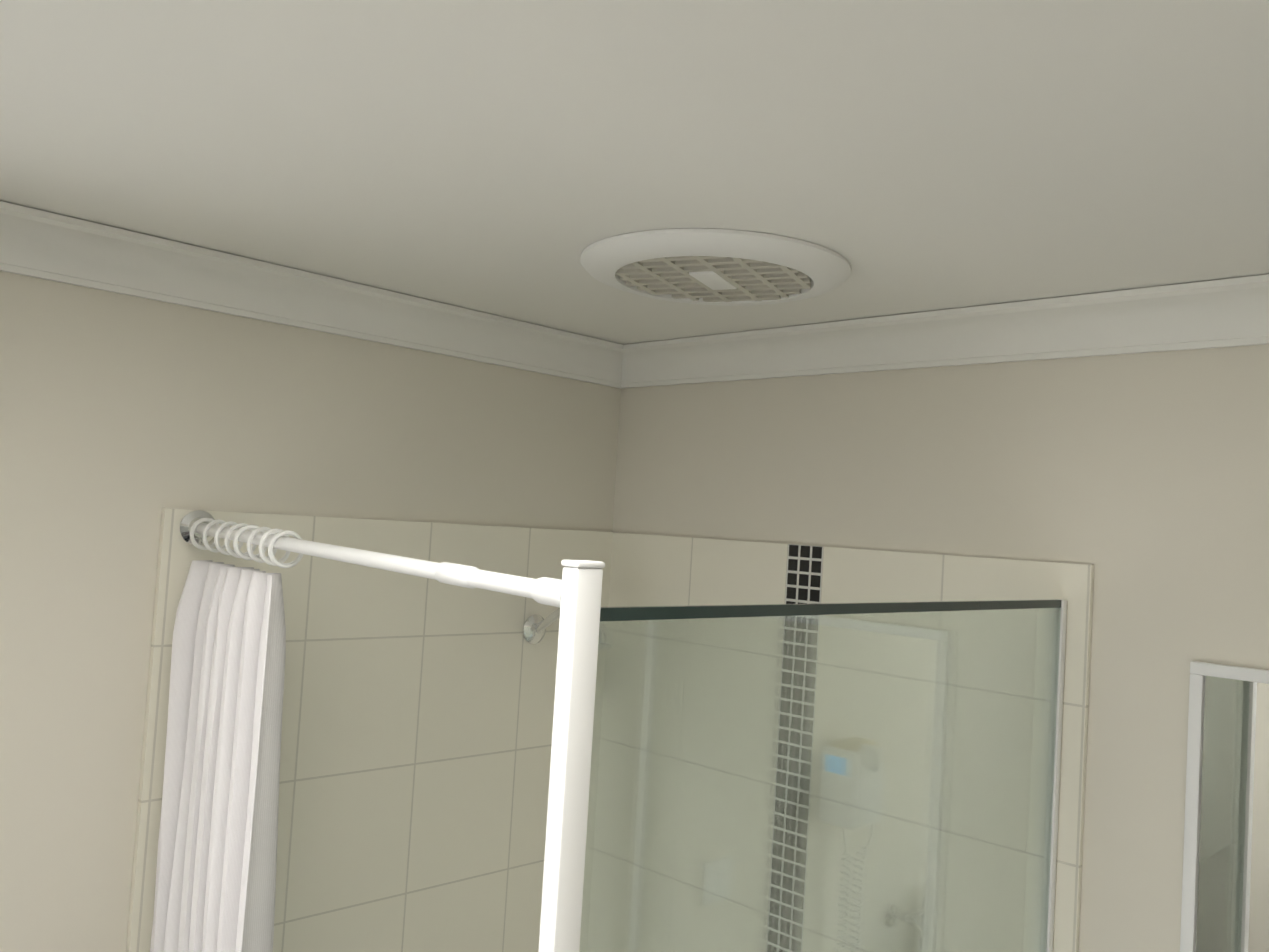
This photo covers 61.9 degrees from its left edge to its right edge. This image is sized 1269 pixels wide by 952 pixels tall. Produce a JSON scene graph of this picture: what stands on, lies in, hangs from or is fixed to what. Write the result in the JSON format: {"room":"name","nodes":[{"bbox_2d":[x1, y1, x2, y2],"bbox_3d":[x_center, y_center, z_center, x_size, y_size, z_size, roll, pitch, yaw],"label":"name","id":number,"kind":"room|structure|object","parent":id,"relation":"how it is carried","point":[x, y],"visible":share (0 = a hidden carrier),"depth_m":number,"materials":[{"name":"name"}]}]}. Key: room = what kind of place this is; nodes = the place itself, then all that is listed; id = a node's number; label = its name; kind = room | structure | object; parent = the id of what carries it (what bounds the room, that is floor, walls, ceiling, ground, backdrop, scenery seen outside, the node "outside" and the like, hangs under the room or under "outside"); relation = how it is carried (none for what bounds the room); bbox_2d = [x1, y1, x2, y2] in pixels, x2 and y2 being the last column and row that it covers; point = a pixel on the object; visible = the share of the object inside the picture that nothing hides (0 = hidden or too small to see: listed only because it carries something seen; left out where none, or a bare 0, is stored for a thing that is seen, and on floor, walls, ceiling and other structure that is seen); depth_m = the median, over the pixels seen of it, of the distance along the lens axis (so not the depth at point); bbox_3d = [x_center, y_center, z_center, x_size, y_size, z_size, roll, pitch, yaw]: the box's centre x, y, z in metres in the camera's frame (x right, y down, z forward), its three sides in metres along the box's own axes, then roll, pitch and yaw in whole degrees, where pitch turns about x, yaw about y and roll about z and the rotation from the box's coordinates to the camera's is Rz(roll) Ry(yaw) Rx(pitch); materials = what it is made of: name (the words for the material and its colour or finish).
{"room":"bathroom","nodes":[
{"label":"bathroom","id":0,"kind":"room"},
{"bbox_2d":[0,271,620,951],"bbox_3d":[-0.996,0.858,1.137,0.100,2.385,2.475,1,-4,45],"label":"wall","id":1,"kind":"structure","parent":0,"point":[124,419],"depth_m":1.40,"materials":[{"name":"beige paint"}]},
{"bbox_2d":[0,201,622,388],"bbox_3d":[-0.830,-0.291,1.167,0.068,0.068,2.375,1,-4,45],"label":"crown molding","id":2,"kind":"structure","parent":1,"relation":"attached to","point":[40,244],"depth_m":1.50,"materials":[{"name":"white paint"}]},
{"bbox_2d":[126,508,613,951],"bbox_3d":[-0.407,1.091,1.655,0.011,2.040,0.810,1,-4,45],"label":"shower wall tile","id":3,"kind":"structure","parent":1,"relation":"attached to","point":[416,750],"depth_m":1.67,"materials":[{"name":"beige tile"}]},
{"bbox_2d":[180,510,561,606],"bbox_3d":[-0.317,0.074,1.123,0.849,0.050,0.109,1,-4,45],"label":"rail","id":4,"kind":"object","parent":3,"relation":"attached to","point":[545,590],"visible":0.79,"depth_m":0.97,"materials":[{"name":"white metal"}]},
{"bbox_2d":[150,518,302,951],"bbox_3d":[-0.488,1.045,1.229,0.416,1.981,0.094,1,-4,45],"label":"shower curtain","id":5,"kind":"object","parent":4,"relation":"hanging from","point":[215,887],"visible":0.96,"depth_m":1.25,"materials":[{"name":"fabric"}]},
{"bbox_2d":[523,607,559,643],"bbox_3d":[-0.112,0.249,1.796,0.192,0.095,0.084,1,-4,45],"label":"shower head","id":6,"kind":"object","parent":3,"relation":"attached to","point":[535,626],"visible":0.42,"depth_m":1.85},
{"bbox_2d":[0,0,1268,344],"bbox_3d":[-0.276,-0.343,0.625,1.820,0.050,2.575,1,-4,45],"label":"ceiling","id":7,"kind":"structure","parent":0,"point":[510,158],"depth_m":0.91,"materials":[{"name":"white paint"}]},
{"bbox_2d":[580,229,850,305],"bbox_3d":[0.100,-0.252,1.326,0.336,0.020,0.336,1,-4,45],"label":"ceiling vent","id":8,"kind":"object","parent":7,"relation":"in","point":[724,267],"visible":1,"depth_m":1.26,"materials":[{"name":"white plastic"}]},
{"bbox_2d":[612,344,1268,951],"bbox_3d":[0.517,0.964,1.446,1.820,2.385,0.100,1,-4,45],"label":"wall","id":9,"kind":"structure","parent":0,"point":[1140,482],"depth_m":1.39,"materials":[{"name":"beige paint"}]},
{"bbox_2d":[610,532,1093,951],"bbox_3d":[0.214,1.128,1.649,0.904,2.040,0.008,1,-4,45],"label":"shower wall tile","id":10,"kind":"structure","parent":9,"relation":"attached to","point":[646,570],"depth_m":1.58,"materials":[{"name":"beige tile"}]},
{"bbox_2d":[620,274,1268,388],"bbox_3d":[0.527,-0.196,1.439,1.620,0.068,0.068,1,-4,45],"label":"crown molding","id":11,"kind":"structure","parent":9,"relation":"attached to","point":[1231,312],"depth_m":1.48,"materials":[{"name":"white paint"}]},
{"bbox_2d":[1180,661,1268,951],"bbox_3d":[0.858,0.666,1.058,0.588,0.880,0.014,1,-4,45],"label":"mirror","id":12,"kind":"object","parent":9,"relation":"attached to","point":[1225,894],"visible":1,"depth_m":1.25,"materials":[{"name":"silver metal"}]},
{"bbox_3d":[-0.424,2.084,0.511,1.820,0.050,2.575,1,-4,45],"label":"floor","id":13,"kind":"structure","parent":0,"visible":0},
{"bbox_3d":[-0.161,2.080,1.288,0.874,0.061,0.882,1,-4,45],"label":"shower tray","id":14,"kind":"object","parent":13,"relation":"on","visible":0},
{"bbox_2d":[538,560,1066,951],"bbox_3d":[0.200,1.074,1.040,0.020,1.964,0.878,1,-4,45],"label":"screen","id":15,"kind":"object","parent":14,"relation":"on","point":[853,777],"visible":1,"depth_m":0.99,"materials":[{"name":"clear glass"}]}
]}

